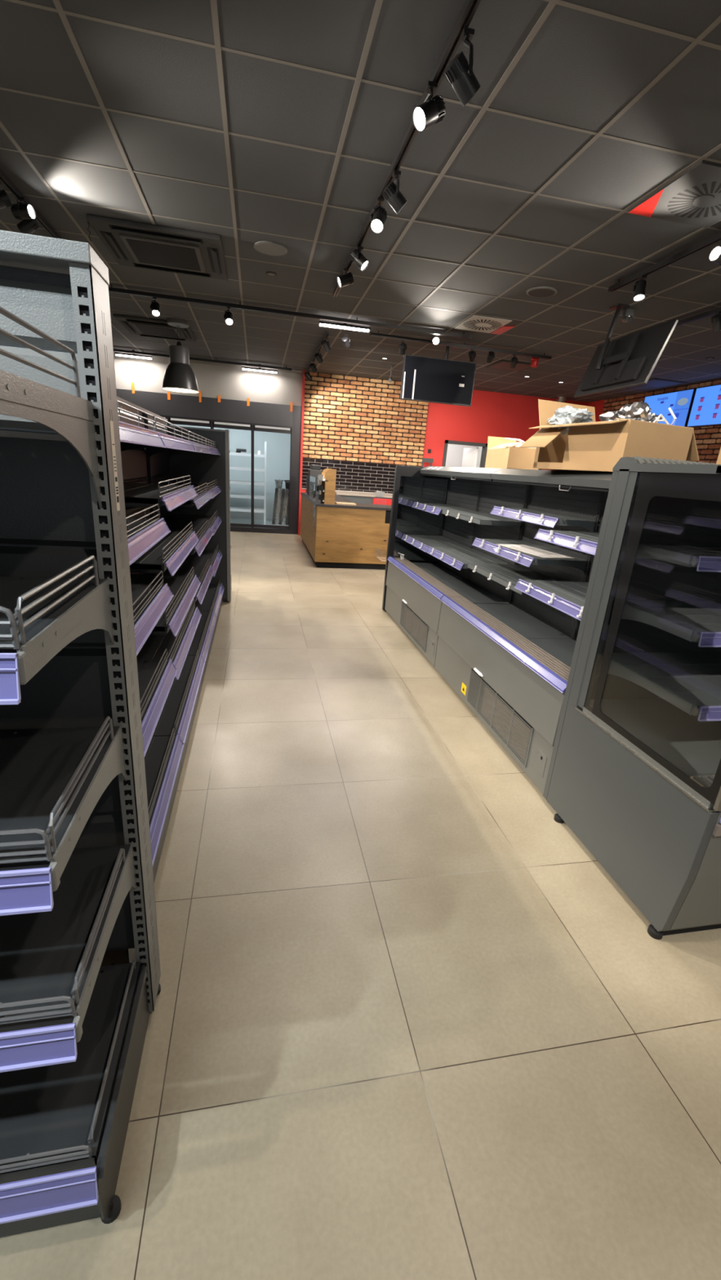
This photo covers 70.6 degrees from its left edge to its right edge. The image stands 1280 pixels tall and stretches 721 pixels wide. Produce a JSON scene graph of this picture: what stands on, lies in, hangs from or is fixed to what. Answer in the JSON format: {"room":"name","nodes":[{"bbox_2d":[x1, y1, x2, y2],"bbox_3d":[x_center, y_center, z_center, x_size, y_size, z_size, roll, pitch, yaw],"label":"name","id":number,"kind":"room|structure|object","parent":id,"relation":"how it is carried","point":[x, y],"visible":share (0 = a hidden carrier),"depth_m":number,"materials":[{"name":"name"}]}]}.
{"room":"convenience store","nodes":[
{"label":"convenience store","id":0,"kind":"room"},
{"bbox_2d":[113,351,588,535],"bbox_3d":[-0.656,-3.624,10.032,11.100,3.100,0.240,0,19,-12],"label":"wall","id":1,"kind":"structure","parent":0,"point":[361,428],"depth_m":9.88,"materials":[{"name":"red paint"}]},
{"bbox_2d":[158,414,293,529],"bbox_3d":[-2.969,-3.182,9.758,3.287,1.940,0.128,0,19,-12],"label":"door","id":2,"kind":"structure","parent":1,"relation":"in","point":[260,455],"depth_m":9.92,"materials":[{"name":"black"}]},
{"bbox_2d":[441,440,487,467],"bbox_3d":[2.032,-3.241,11.155,0.940,2.030,0.880,0,19,-12],"label":"door","id":3,"kind":"structure","parent":1,"relation":"in","point":[470,454],"depth_m":10.68,"materials":[{"name":"grey"}]},
{"bbox_2d":[0,531,720,1279],"bbox_3d":[0.480,0.144,4.143,11.000,0.100,13.800,0,19,-12],"label":"floor","id":4,"kind":"structure","parent":0,"point":[405,1023],"depth_m":1.37,"materials":[{"name":"tile"}]},
{"bbox_2d":[0,230,160,1237],"bbox_3d":[-0.934,0.232,0.803,1.007,1.672,0.519,0,19,-12],"label":"shelving unit","id":5,"kind":"object","parent":4,"relation":"on","point":[77,885],"visible":1,"depth_m":0.90,"materials":[{"name":"silver metal"}]},
{"bbox_2d":[111,400,184,964],"bbox_3d":[-0.902,-0.012,1.547,0.521,1.662,0.997,0,19,-12],"label":"bay","id":6,"kind":"object","parent":4,"relation":"on","point":[162,754],"visible":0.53,"depth_m":1.81,"materials":[{"name":"grey metal"}]},
{"bbox_2d":[120,416,204,770],"bbox_3d":[-1.090,-0.338,2.473,0.521,1.662,0.997,0,19,-12],"label":"bay","id":7,"kind":"object","parent":4,"relation":"on","point":[175,631],"visible":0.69,"depth_m":2.44,"materials":[{"name":"grey metal"}]},
{"bbox_2d":[116,396,217,683],"bbox_3d":[-1.278,-0.665,3.398,0.521,1.662,0.997,0,19,-12],"label":"bay","id":8,"kind":"object","parent":4,"relation":"on","point":[134,461],"visible":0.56,"depth_m":3.44,"materials":[{"name":"grey metal"}]},
{"bbox_2d":[142,408,224,632],"bbox_3d":[-1.465,-0.992,4.323,0.521,1.662,0.997,0,19,-12],"label":"bay","id":9,"kind":"object","parent":4,"relation":"on","point":[157,464],"visible":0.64,"depth_m":4.31,"materials":[{"name":"grey metal"}]},
{"bbox_2d":[166,425,231,601],"bbox_3d":[-1.785,-1.231,4.995,1.001,1.600,0.512,0,19,-12],"label":"shelving unit","id":10,"kind":"object","parent":4,"relation":"on","point":[202,468],"visible":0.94,"depth_m":4.71,"materials":[{"name":"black metal"}]},
{"bbox_2d":[300,492,391,569],"bbox_3d":[0.306,-1.855,8.496,2.415,0.872,2.665,0,19,-12],"label":"counter","id":11,"kind":"object","parent":4,"relation":"on","point":[335,535],"depth_m":7.16,"materials":[{"name":"brown wood"}]},
{"bbox_2d":[305,475,315,500],"bbox_3d":[-0.795,-2.441,8.111,0.043,0.328,1.480,0,19,-12],"label":"glass screen","id":12,"kind":"object","parent":11,"relation":"on","point":[310,491],"visible":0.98,"depth_m":7.93,"materials":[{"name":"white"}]},
{"bbox_2d":[307,464,321,495],"bbox_3d":[-0.790,-2.763,8.797,0.210,0.500,0.300,0,19,-12],"label":"coffee grinder","id":13,"kind":"object","parent":11,"relation":"on","point":[315,469],"visible":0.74,"depth_m":8.63,"materials":[{"name":"grey"}]},
{"bbox_2d":[315,474,321,498],"bbox_3d":[-0.582,-2.342,7.817,0.190,0.360,0.270,0,19,-12],"label":"dispenser","id":14,"kind":"object","parent":11,"relation":"on","point":[319,482],"visible":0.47,"depth_m":7.74,"materials":[{"name":"silver metal"}]},
{"bbox_2d":[318,468,336,504],"bbox_3d":[-0.466,-2.158,7.135,0.180,0.463,0.442,0,19,-12],"label":"display rack","id":15,"kind":"object","parent":11,"relation":"on","point":[328,476],"visible":1,"depth_m":6.96,"materials":[{"name":"brown wood"}]},
{"bbox_2d":[300,492,391,510],"bbox_3d":[0.335,-2.253,8.361,2.415,0.030,2.665,0,19,-12],"label":"countertop","id":16,"kind":"structure","parent":11,"relation":"on","point":[317,502],"depth_m":7.18,"materials":[{"name":"stone"}]},
{"bbox_2d":[374,490,386,506],"bbox_3d":[0.288,-2.007,7.232,0.177,0.222,0.064,0,19,-12],"label":"card stand","id":17,"kind":"object","parent":11,"relation":"on","point":[380,494],"visible":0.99,"depth_m":7.22,"materials":[{"name":"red plastic"}]},
{"bbox_2d":[374,496,386,506],"bbox_3d":[0.287,-1.968,7.256,0.170,0.132,0.024,0,19,-12],"label":"wire basket","id":18,"kind":"object","parent":17,"relation":"on","point":[375,496],"depth_m":7.26,"materials":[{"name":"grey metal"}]},
{"bbox_2d":[334,491,392,505],"bbox_3d":[0.301,-2.469,10.267,1.720,0.900,0.620,0,19,-12],"label":"counter","id":19,"kind":"object","parent":4,"relation":"on","point":[356,497],"depth_m":9.86,"materials":[{"name":"beige"}]},
{"bbox_2d":[335,491,392,497],"bbox_3d":[0.329,-2.879,10.139,1.720,0.040,0.600,0,19,-12],"label":"countertop","id":20,"kind":"structure","parent":19,"relation":"on","point":[344,493],"depth_m":9.83,"materials":[{"name":"beige"}]},
{"bbox_2d":[382,465,448,611],"bbox_3d":[0.658,-0.971,5.093,0.780,1.425,0.067,0,19,-12],"label":"end panel","id":21,"kind":"object","parent":4,"relation":"on","point":[410,486],"visible":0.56,"depth_m":4.94,"materials":[{"name":"black"}]},
{"bbox_2d":[375,549,386,562],"bbox_3d":[0.311,-0.869,5.266,0.254,0.081,0.298,0,19,-12],"label":"wire basket","id":22,"kind":"object","parent":21,"relation":"hanging from","point":[383,559],"visible":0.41,"depth_m":5.31,"materials":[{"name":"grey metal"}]},
{"bbox_2d":[421,457,433,466],"bbox_3d":[1.290,-2.859,10.460,0.230,1.650,0.200,0,19,-12],"label":"metal stand","id":23,"kind":"object","parent":4,"relation":"on","point":[424,460],"visible":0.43,"depth_m":10.20,"materials":[{"name":"grey"}]},
{"bbox_2d":[384,466,533,666],"bbox_3d":[0.803,-0.707,4.324,0.800,1.437,1.579,0,19,-12],"label":"cooler","id":24,"kind":"object","parent":4,"relation":"on","point":[415,591],"visible":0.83,"depth_m":4.14,"materials":[{"name":"black paint"}]},
{"bbox_2d":[400,600,428,652],"bbox_3d":[0.437,-0.127,4.255,0.006,0.214,0.746,0,19,-12],"label":"vent grille","id":25,"kind":"object","parent":24,"relation":"attached to","point":[415,627],"depth_m":4.20,"materials":[{"name":"metal"}]},
{"bbox_2d":[393,557,463,597],"bbox_3d":[0.518,-0.532,4.333,0.134,0.062,1.564,0,19,-12],"label":"shelf","id":26,"kind":"object","parent":24,"relation":"attached to","point":[441,588],"depth_m":4.15,"materials":[{"name":"beige"}]},
{"bbox_2d":[407,534,470,548],"bbox_3d":[0.690,-0.891,4.662,0.386,0.033,0.774,0,19,-12],"label":"shelf","id":27,"kind":"object","parent":24,"relation":"attached to","point":[442,540],"depth_m":4.61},
{"bbox_2d":[420,502,476,513],"bbox_3d":[0.747,-1.182,4.571,0.312,0.033,0.774,0,19,-12],"label":"shelf","id":28,"kind":"object","parent":24,"relation":"attached to","point":[437,508],"depth_m":4.47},
{"bbox_2d":[431,546,510,568],"bbox_3d":[0.837,-0.638,3.937,0.386,0.033,0.769,0,19,-12],"label":"shelf","id":29,"kind":"object","parent":24,"relation":"attached to","point":[462,556],"depth_m":3.89,"materials":[{"name":"metal"}]},
{"bbox_2d":[441,509,522,525],"bbox_3d":[0.894,-0.926,3.847,0.312,0.033,0.769,0,19,-12],"label":"shelf","id":30,"kind":"object","parent":24,"relation":"attached to","point":[477,517],"depth_m":3.70,"materials":[{"name":"metal"}]},
{"bbox_2d":[484,435,537,469],"bbox_3d":[1.058,-1.313,3.571,0.230,0.223,0.490,2,19,-6],"label":"cardboard box","id":31,"kind":"object","parent":24,"relation":"on","point":[501,453],"visible":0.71,"depth_m":3.39,"materials":[{"name":"cardboard"}]},
{"bbox_2d":[504,437,536,448],"bbox_3d":[1.081,-1.315,3.407,0.231,0.064,0.028,10,19,16],"label":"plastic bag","id":32,"kind":"object","parent":31,"relation":"on","point":[505,438],"visible":0.53,"depth_m":3.41,"materials":[{"name":"white plastic"}]},
{"bbox_2d":[434,468,612,793],"bbox_3d":[1.096,-0.198,2.882,0.800,1.437,1.551,0,19,-12],"label":"cooler","id":33,"kind":"object","parent":4,"relation":"on","point":[510,664],"visible":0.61,"depth_m":2.83,"materials":[{"name":"black paint"}]},
{"bbox_2d":[466,668,533,767],"bbox_3d":[0.737,0.395,2.778,0.006,0.214,0.746,0,19,-12],"label":"vent grille","id":34,"kind":"object","parent":33,"relation":"attached to","point":[506,723],"depth_m":2.70,"materials":[{"name":"metal"}]},
{"bbox_2d":[449,597,569,681],"bbox_3d":[0.812,-0.021,2.886,0.134,0.062,1.539,0,19,-12],"label":"grille","id":35,"kind":"object","parent":33,"relation":"attached to","point":[549,663],"depth_m":2.72,"materials":[{"name":"beige"}]},
{"bbox_2d":[466,562,555,595],"bbox_3d":[0.995,-0.391,3.195,0.371,0.033,0.784,0,19,-12],"label":"shelf","id":36,"kind":"object","parent":33,"relation":"attached to","point":[508,575],"depth_m":3.25,"materials":[{"name":"metal"}]},
{"bbox_2d":[478,537,588,564],"bbox_3d":[1.026,-0.550,3.145,0.331,0.033,0.784,0,19,-12],"label":"shelf","id":37,"kind":"object","parent":33,"relation":"attached to","point":[488,544],"depth_m":3.00,"materials":[{"name":"metal"}]},
{"bbox_2d":[495,543,573,558],"bbox_3d":[1.025,-0.530,3.023,0.210,0.002,0.480,-2,20,-18],"label":"paper sheet","id":38,"kind":"object","parent":33,"relation":"on","point":[522,548],"visible":1,"depth_m":2.99,"materials":[{"name":"white"}]},
{"bbox_2d":[503,506,596,525],"bbox_3d":[1.090,-0.752,3.087,0.231,0.033,0.784,0,19,-12],"label":"shelf","id":39,"kind":"object","parent":33,"relation":"attached to","point":[551,517],"depth_m":2.92,"materials":[{"name":"metal"}]},
{"bbox_2d":[522,579,588,606],"bbox_3d":[1.128,-0.192,2.463,0.401,0.033,0.729,0,19,-12],"label":"shelf","id":40,"kind":"object","parent":33,"relation":"attached to","point":[566,593],"depth_m":2.56,"materials":[{"name":"metal"}]},
{"bbox_2d":[546,529,599,542],"bbox_3d":[1.179,-0.447,2.384,0.336,0.033,0.729,0,19,-12],"label":"shelf","id":41,"kind":"object","parent":33,"relation":"attached to","point":[564,536],"depth_m":2.51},
{"bbox_2d":[519,399,698,471],"bbox_3d":[1.191,-1.011,2.515,0.580,0.345,0.650,-3,20,-20],"label":"cardboard box","id":42,"kind":"object","parent":33,"relation":"on","point":[589,446],"visible":0.82,"depth_m":2.34,"materials":[{"name":"beige"}]},
{"bbox_2d":[546,404,594,435],"bbox_3d":[1.065,-1.112,2.576,0.215,0.140,0.280,0,19,-12],"label":"plastic bag","id":43,"kind":"object","parent":42,"relation":"in","point":[566,415],"visible":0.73,"depth_m":2.52,"materials":[{"name":"grey"}]},
{"bbox_2d":[599,400,663,422],"bbox_3d":[1.296,-1.024,2.437,0.242,0.231,0.286,0,19,-12],"label":"plastic bag","id":44,"kind":"object","parent":42,"relation":"in","point":[640,411],"visible":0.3,"depth_m":2.35,"materials":[{"name":"grey"}]},
{"bbox_2d":[653,407,676,424],"bbox_3d":[1.383,-1.014,2.325,0.118,0.095,0.029,0,19,-12],"label":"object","id":45,"kind":"object","parent":42,"relation":"in","point":[669,408],"visible":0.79,"depth_m":2.32,"materials":[{"name":"white plastic"}]},
{"bbox_2d":[542,456,720,939],"bbox_3d":[1.786,0.162,1.897,1.741,1.482,0.767,0,19,-12],"label":"fridge","id":46,"kind":"object","parent":4,"relation":"on","point":[634,770],"visible":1,"depth_m":1.67,"materials":[{"name":"silver metal"}]},
{"bbox_2d":[715,447,720,464],"bbox_3d":[1.414,-0.611,1.591,0.336,0.181,0.364,0,19,-12],"label":"cardboard box","id":47,"kind":"object","parent":46,"relation":"on","point":[718,460],"visible":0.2,"depth_m":1.74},
{"bbox_2d":[0,0,720,402],"bbox_3d":[0.695,-2.785,3.153,11.000,0.102,13.800,0,19,-12],"label":"ceiling","id":48,"kind":"structure","parent":0,"point":[244,122],"depth_m":2.85,"materials":[{"name":"grey tile"}]},
{"bbox_2d":[0,168,62,239],"bbox_3d":[-1.907,-2.328,1.491,0.036,0.067,6.200,0,19,-12],"label":"track","id":49,"kind":"object","parent":48,"relation":"attached to","point":[4,179],"visible":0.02,"depth_m":3.49,"materials":[{"name":"black"}]},
{"bbox_2d":[0,181,12,208],"bbox_3d":[-2.307,-2.828,3.249,0.143,0.168,0.096,-3,20,-22],"label":"track spotlight","id":50,"kind":"object","parent":49,"relation":"attached to","point":[5,201],"visible":1,"depth_m":3.24,"materials":[{"name":"black"}]},
{"bbox_2d":[10,195,35,219],"bbox_3d":[-2.288,-2.919,3.444,0.128,0.119,0.096,6,19,5],"label":"track spotlight","id":51,"kind":"object","parent":49,"relation":"attached to","point":[21,211],"visible":0.99,"depth_m":3.43,"materials":[{"name":"black"}]},
{"bbox_2d":[17,218,39,234],"bbox_3d":[-2.359,-2.962,3.623,0.145,0.162,0.096,5,19,1],"label":"track spotlight","id":52,"kind":"object","parent":49,"relation":"attached to","point":[25,226],"visible":0.73,"depth_m":3.60,"materials":[{"name":"black"}]},
{"bbox_2d":[115,349,152,359],"bbox_3d":[-3.859,-4.874,8.672,0.590,0.113,0.044,0,19,-12],"label":"lamp","id":53,"kind":"object","parent":48,"relation":"attached to","point":[133,355],"visible":0.99,"depth_m":8.67,"materials":[{"name":"white"}]},
{"bbox_2d":[115,354,151,359],"bbox_3d":[-3.864,-4.830,8.686,0.566,0.020,0.044,0,19,-12],"label":"diffuser","id":54,"kind":"object","parent":53,"relation":"attached to","point":[137,356],"depth_m":8.67,"materials":[{"name":"white"}]},
{"bbox_2d":[113,313,195,341],"bbox_3d":[-2.775,-4.248,6.975,0.900,0.059,0.980,0,19,-12],"label":"air conditioner","id":55,"kind":"object","parent":48,"relation":"attached to","point":[143,326],"visible":0.91,"depth_m":6.84,"materials":[{"name":"grey"}]},
{"bbox_2d":[135,324,178,337],"bbox_3d":[-2.776,-4.228,6.982,0.486,0.002,0.529,0,19,-12],"label":"grille","id":56,"kind":"object","parent":55,"relation":"attached to","point":[143,329],"depth_m":6.96,"materials":[{"name":"black paint"}]},
{"bbox_2d":[86,214,227,279],"bbox_3d":[-1.637,-3.255,4.285,0.960,0.059,0.960,0,19,-12],"label":"air conditioner","id":57,"kind":"object","parent":48,"relation":"attached to","point":[131,243],"visible":1,"depth_m":4.12,"materials":[{"name":"grey"}]},
{"bbox_2d":[125,238,200,271],"bbox_3d":[-1.639,-3.235,4.291,0.518,0.002,0.518,0,19,-12],"label":"grille","id":58,"kind":"object","parent":57,"relation":"attached to","point":[147,252],"depth_m":4.26,"materials":[{"name":"metal"}]},
{"bbox_2d":[162,317,199,393],"bbox_3d":[-2.366,-3.713,6.663,0.464,0.815,0.464,0,19,-12],"label":"pendant lamp","id":59,"kind":"object","parent":48,"relation":"hanging from","point":[179,375],"visible":1,"depth_m":6.58,"materials":[{"name":"grey"}]},
{"bbox_2d":[113,348,291,370],"bbox_3d":[-3.091,-4.864,8.734,3.800,0.067,0.036,0,19,-12],"label":"track","id":60,"kind":"object","parent":48,"relation":"attached to","point":[114,349],"visible":0.65,"depth_m":8.83,"materials":[{"name":"black"}]},
{"bbox_2d":[241,364,277,373],"bbox_3d":[-1.806,-4.882,9.139,0.630,0.113,0.044,0,19,-12],"label":"lamp","id":61,"kind":"object","parent":48,"relation":"attached to","point":[259,369],"visible":0.99,"depth_m":9.13,"materials":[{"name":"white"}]},
{"bbox_2d":[242,368,276,373],"bbox_3d":[-1.811,-4.838,9.154,0.606,0.020,0.044,0,19,-12],"label":"diffuser","id":62,"kind":"object","parent":61,"relation":"attached to","point":[257,369],"depth_m":9.14,"materials":[{"name":"white"}]},
{"bbox_2d":[253,240,287,256],"bbox_3d":[-0.724,-3.152,4.107,0.270,0.014,0.270,0,19,-12],"label":"ceiling speaker","id":63,"kind":"object","parent":48,"relation":"attached to","point":[266,247],"visible":1,"depth_m":4.08,"materials":[{"name":"grey plastic"}]},
{"bbox_2d":[108,284,471,339],"bbox_3d":[-1.317,-3.666,5.575,5.420,0.067,0.036,0,19,-12],"label":"track","id":64,"kind":"object","parent":48,"relation":"attached to","point":[111,289],"visible":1,"depth_m":5.67,"materials":[{"name":"black"}]},
{"bbox_2d":[150,297,159,316],"bbox_3d":[-2.195,-3.558,5.447,0.101,0.178,0.136,0,19,-12],"label":"track spotlight","id":65,"kind":"object","parent":64,"relation":"attached to","point":[155,307],"visible":1,"depth_m":5.43,"materials":[{"name":"black"}]},
{"bbox_2d":[223,306,232,325],"bbox_3d":[-1.451,-3.556,5.598,0.100,0.177,0.141,0,19,-12],"label":"track spotlight","id":66,"kind":"object","parent":64,"relation":"attached to","point":[228,316],"visible":1,"depth_m":5.58,"materials":[{"name":"black"}]},
{"bbox_2d":[431,337,439,344],"bbox_3d":[0.907,-3.639,6.190,0.096,0.107,0.137,5,19,3],"label":"track spotlight","id":67,"kind":"object","parent":64,"relation":"attached to","point":[435,340],"visible":1,"depth_m":6.15,"materials":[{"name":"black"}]},
{"bbox_2d":[304,331,328,373],"bbox_3d":[-0.714,-4.419,7.932,0.036,0.067,3.150,0,19,-12],"label":"track","id":68,"kind":"object","parent":48,"relation":"attached to","point":[326,335],"visible":0.78,"depth_m":7.34,"materials":[{"name":"black"}]},
{"bbox_2d":[304,370,311,381],"bbox_3d":[-0.919,-4.675,9.007,0.143,0.166,0.096,-9,23,-34],"label":"track spotlight","id":69,"kind":"object","parent":68,"relation":"attached to","point":[307,375],"visible":1,"depth_m":8.98,"materials":[{"name":"black"}]},
{"bbox_2d":[309,361,316,373],"bbox_3d":[-0.757,-4.404,8.219,0.097,0.153,0.145,16,22,32],"label":"track spotlight","id":70,"kind":"object","parent":68,"relation":"attached to","point":[312,366],"visible":1,"depth_m":8.19,"materials":[{"name":"black"}]},
{"bbox_2d":[314,351,323,363],"bbox_3d":[-0.606,-4.147,7.476,0.097,0.143,0.145,16,22,32],"label":"track spotlight","id":71,"kind":"object","parent":68,"relation":"attached to","point":[317,356],"visible":1,"depth_m":7.45,"materials":[{"name":"black"}]},
{"bbox_2d":[320,338,330,351],"bbox_3d":[-0.447,-3.869,6.689,0.097,0.143,0.145,16,22,32],"label":"track spotlight","id":72,"kind":"object","parent":68,"relation":"attached to","point":[325,344],"visible":1,"depth_m":6.66,"materials":[{"name":"black"}]},
{"bbox_2d":[318,320,370,332],"bbox_3d":[-0.183,-3.712,5.994,0.610,0.088,0.044,0,19,-12],"label":"lamp","id":73,"kind":"object","parent":48,"relation":"attached to","point":[343,326],"visible":0.97,"depth_m":5.99,"materials":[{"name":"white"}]},
{"bbox_2d":[341,333,350,347],"bbox_3d":[-0.173,-3.731,6.353,0.096,0.142,0.142,9,19,14],"label":"track spotlight","id":74,"kind":"object","parent":48,"relation":"attached to","point":[346,342],"visible":1,"depth_m":6.32,"materials":[{"name":"black"}]},
{"bbox_2d":[333,0,480,297],"bbox_3d":[0.403,-2.245,1.746,0.036,0.067,6.950,0,19,-12],"label":"track","id":75,"kind":"object","parent":48,"relation":"attached to","point":[467,12],"visible":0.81,"depth_m":2.18,"materials":[{"name":"black"}]},
{"bbox_2d":[337,268,353,288],"bbox_3d":[-0.128,-3.036,4.285,0.143,0.137,0.101,0,19,-12],"label":"track spotlight","id":76,"kind":"object","parent":75,"relation":"attached to","point":[346,279],"visible":1,"depth_m":4.26,"materials":[{"name":"black"}]},
{"bbox_2d":[350,246,368,271],"bbox_3d":[-0.010,-2.871,3.836,0.143,0.146,0.096,9,19,14],"label":"track spotlight","id":77,"kind":"object","parent":75,"relation":"attached to","point":[358,259],"visible":1,"depth_m":3.81,"materials":[{"name":"black"}]},
{"bbox_2d":[369,197,386,233],"bbox_3d":[0.107,-2.610,3.142,0.096,0.178,0.139,9,19,13],"label":"track spotlight","id":78,"kind":"object","parent":75,"relation":"attached to","point":[378,220],"visible":1,"depth_m":3.12,"materials":[{"name":"black"}]},
{"bbox_2d":[382,169,407,213],"bbox_3d":[0.195,-2.499,2.842,0.144,0.185,0.098,0,19,-12],"label":"track spotlight","id":79,"kind":"object","parent":75,"relation":"attached to","point":[391,193],"visible":1,"depth_m":2.83,"materials":[{"name":"black"}]},
{"bbox_2d":[412,80,445,132],"bbox_3d":[0.293,-2.285,2.197,0.145,0.163,0.096,-7,21,-29],"label":"track spotlight","id":80,"kind":"object","parent":75,"relation":"attached to","point":[431,112],"visible":1,"depth_m":2.17,"materials":[{"name":"black"}]},
{"bbox_2d":[444,26,479,106],"bbox_3d":[0.394,-2.163,1.921,0.145,0.204,0.096,-4,20,-24],"label":"track spotlight","id":81,"kind":"object","parent":75,"relation":"attached to","point":[461,77],"visible":1,"depth_m":1.91,"materials":[{"name":"black"}]},
{"bbox_2d":[400,342,475,406],"bbox_3d":[1.028,-3.522,6.707,0.984,0.735,0.108,0,19,-12],"label":"screen","id":82,"kind":"object","parent":48,"relation":"hanging from","point":[424,379],"visible":1,"depth_m":6.69,"materials":[{"name":"black"}]},
{"bbox_2d":[369,330,551,359],"bbox_3d":[1.344,-3.815,6.592,2.500,0.067,0.036,0,19,-12],"label":"track","id":83,"kind":"object","parent":48,"relation":"attached to","point":[371,334],"visible":1,"depth_m":6.57,"materials":[{"name":"black"}]},
{"bbox_2d":[399,339,406,355],"bbox_3d":[0.540,-3.712,6.462,0.096,0.158,0.143,6,19,5],"label":"track spotlight","id":84,"kind":"object","parent":83,"relation":"attached to","point":[402,346],"visible":1,"depth_m":6.43,"materials":[{"name":"black"}]},
{"bbox_2d":[468,348,475,361],"bbox_3d":[1.455,-3.708,6.627,0.096,0.144,0.140,9,19,14],"label":"track spotlight","id":85,"kind":"object","parent":83,"relation":"attached to","point":[471,353],"visible":1,"depth_m":6.59,"materials":[{"name":"black"}]},
{"bbox_2d":[485,351,494,363],"bbox_3d":[1.717,-3.720,6.699,0.096,0.131,0.144,4,19,0],"label":"track spotlight","id":86,"kind":"object","parent":83,"relation":"attached to","point":[491,356],"visible":1,"depth_m":6.66,"materials":[{"name":"black"}]},
{"bbox_2d":[509,354,517,368],"bbox_3d":[2.047,-3.709,6.779,0.096,0.158,0.143,7,19,10],"label":"track spotlight","id":87,"kind":"object","parent":83,"relation":"attached to","point":[513,362],"visible":1,"depth_m":6.75,"materials":[{"name":"black"}]},
{"bbox_2d":[453,314,523,334],"bbox_3d":[1.428,-3.543,5.733,0.576,0.016,0.576,0,19,-12],"label":"ceiling vent","id":88,"kind":"object","parent":48,"relation":"in","point":[480,323],"visible":1,"depth_m":5.69,"materials":[{"name":"grey"}]},
{"bbox_2d":[484,360,530,371],"bbox_3d":[2.278,-4.153,7.720,0.580,0.016,0.580,0,19,-12],"label":"ceiling vent","id":89,"kind":"object","parent":48,"relation":"in","point":[502,364],"visible":0.77,"depth_m":7.70,"materials":[{"name":"grey"}]},
{"bbox_2d":[530,357,539,367],"bbox_3d":[2.401,-3.839,7.013,0.110,0.140,0.110,0,19,-12],"label":"red sounder","id":90,"kind":"object","parent":48,"relation":"attached to","point":[534,363],"visible":0.86,"depth_m":6.99,"materials":[{"name":"red"}]},
{"bbox_2d":[525,286,557,297],"bbox_3d":[1.642,-3.152,4.619,0.270,0.014,0.270,0,19,-12],"label":"ceiling speaker","id":91,"kind":"object","parent":48,"relation":"attached to","point":[538,291],"visible":1,"depth_m":4.59,"materials":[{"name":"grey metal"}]},
{"bbox_2d":[528,288,555,297],"bbox_3d":[1.641,-3.147,4.620,0.236,0.003,0.236,0,19,-12],"label":"grille","id":92,"kind":"object","parent":91,"relation":"attached to","point":[531,292],"depth_m":4.61,"materials":[{"name":"grey"}]},
{"bbox_2d":[555,396,566,403],"bbox_3d":[4.049,-4.789,10.306,0.212,0.218,0.212,0,19,-12],"label":"air duct","id":93,"kind":"object","parent":48,"relation":"attached to","point":[561,399],"visible":0.44,"depth_m":10.21,"materials":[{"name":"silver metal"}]},
{"bbox_2d":[573,303,678,397],"bbox_3d":[2.431,-2.733,4.732,0.235,0.780,1.050,0,19,-12],"label":"screen","id":94,"kind":"object","parent":48,"relation":"hanging from","point":[630,360],"visible":1,"depth_m":4.64,"materials":[{"name":"black"}]},
{"bbox_2d":[620,307,635,322],"bbox_3d":[2.586,-3.143,4.943,0.120,0.108,0.120,0,19,-12],"label":"dome camera","id":95,"kind":"object","parent":48,"relation":"attached to","point":[626,314],"visible":1,"depth_m":4.91,"materials":[{"name":"grey"}]},
{"bbox_2d":[640,377,687,387],"bbox_3d":[4.772,-4.133,8.200,0.600,0.016,0.600,0,19,-12],"label":"ceiling vent","id":96,"kind":"object","parent":48,"relation":"in","point":[655,382],"visible":0.76,"depth_m":8.10,"materials":[{"name":"grey"}]},
{"bbox_2d":[608,231,720,292],"bbox_3d":[2.438,-2.437,2.754,0.036,0.067,3.380,0,19,-12],"label":"track","id":97,"kind":"object","parent":48,"relation":"attached to","point":[715,238],"visible":1,"depth_m":3.69,"materials":[{"name":"black"}]},
{"bbox_2d":[631,275,646,301],"bbox_3d":[2.184,-2.750,3.986,0.100,0.166,0.116,0,19,-12],"label":"track spotlight","id":98,"kind":"object","parent":97,"relation":"attached to","point":[639,287],"visible":1,"depth_m":3.96,"materials":[{"name":"black"}]},
{"bbox_2d":[708,238,720,265],"bbox_3d":[2.331,-2.512,3.287,0.128,0.149,0.096,-4,20,-22],"label":"track spotlight","id":99,"kind":"object","parent":97,"relation":"attached to","point":[714,255],"visible":1,"depth_m":3.28,"materials":[{"name":"black"}]},
{"bbox_2d":[626,160,720,227],"bbox_3d":[1.992,-2.562,2.954,0.576,0.016,0.576,0,19,-12],"label":"ceiling vent","id":100,"kind":"object","parent":48,"relation":"in","point":[693,197],"visible":1,"depth_m":2.98,"materials":[{"name":"grey"}]},
{"bbox_2d":[675,306,720,326],"bbox_3d":[3.263,-2.991,4.572,0.036,0.067,2.800,0,19,-12],"label":"track","id":101,"kind":"object","parent":48,"relation":"attached to","point":[712,312],"visible":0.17,"depth_m":4.82,"materials":[{"name":"black"}]},
{"bbox_2d":[711,311,720,332],"bbox_3d":[3.252,-2.897,4.639,0.139,0.158,0.096,-10,23,-36],"label":"track spotlight","id":102,"kind":"object","parent":101,"relation":"attached to","point":[715,319],"visible":1,"depth_m":4.62,"materials":[{"name":"black"}]},
{"bbox_2d":[444,444,482,467],"bbox_3d":[2.073,-3.659,11.664,1.900,2.700,1.780,0,19,-12],"label":"wall","id":103,"kind":"structure","parent":0,"point":[454,458],"depth_m":12.27,"materials":[{"name":"white paint"}]},
{"bbox_2d":[588,379,720,463],"bbox_3d":[6.031,-1.345,4.743,0.136,3.100,13.800,0,19,-12],"label":"wall","id":104,"kind":"structure","parent":0,"point":[708,439],"depth_m":8.02,"materials":[{"name":"brown brick"}]},
{"bbox_2d":[644,387,696,426],"bbox_3d":[5.146,-3.857,8.590,0.080,0.575,1.100,0,19,-12],"label":"screen","id":105,"kind":"object","parent":104,"relation":"attached to","point":[680,402],"visible":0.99,"depth_m":8.37,"materials":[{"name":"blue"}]},
{"bbox_2d":[686,383,720,427],"bbox_3d":[5.359,-3.485,7.536,0.080,0.575,1.105,0,19,-12],"label":"screen","id":106,"kind":"object","parent":104,"relation":"attached to","point":[705,411],"visible":1,"depth_m":7.76,"materials":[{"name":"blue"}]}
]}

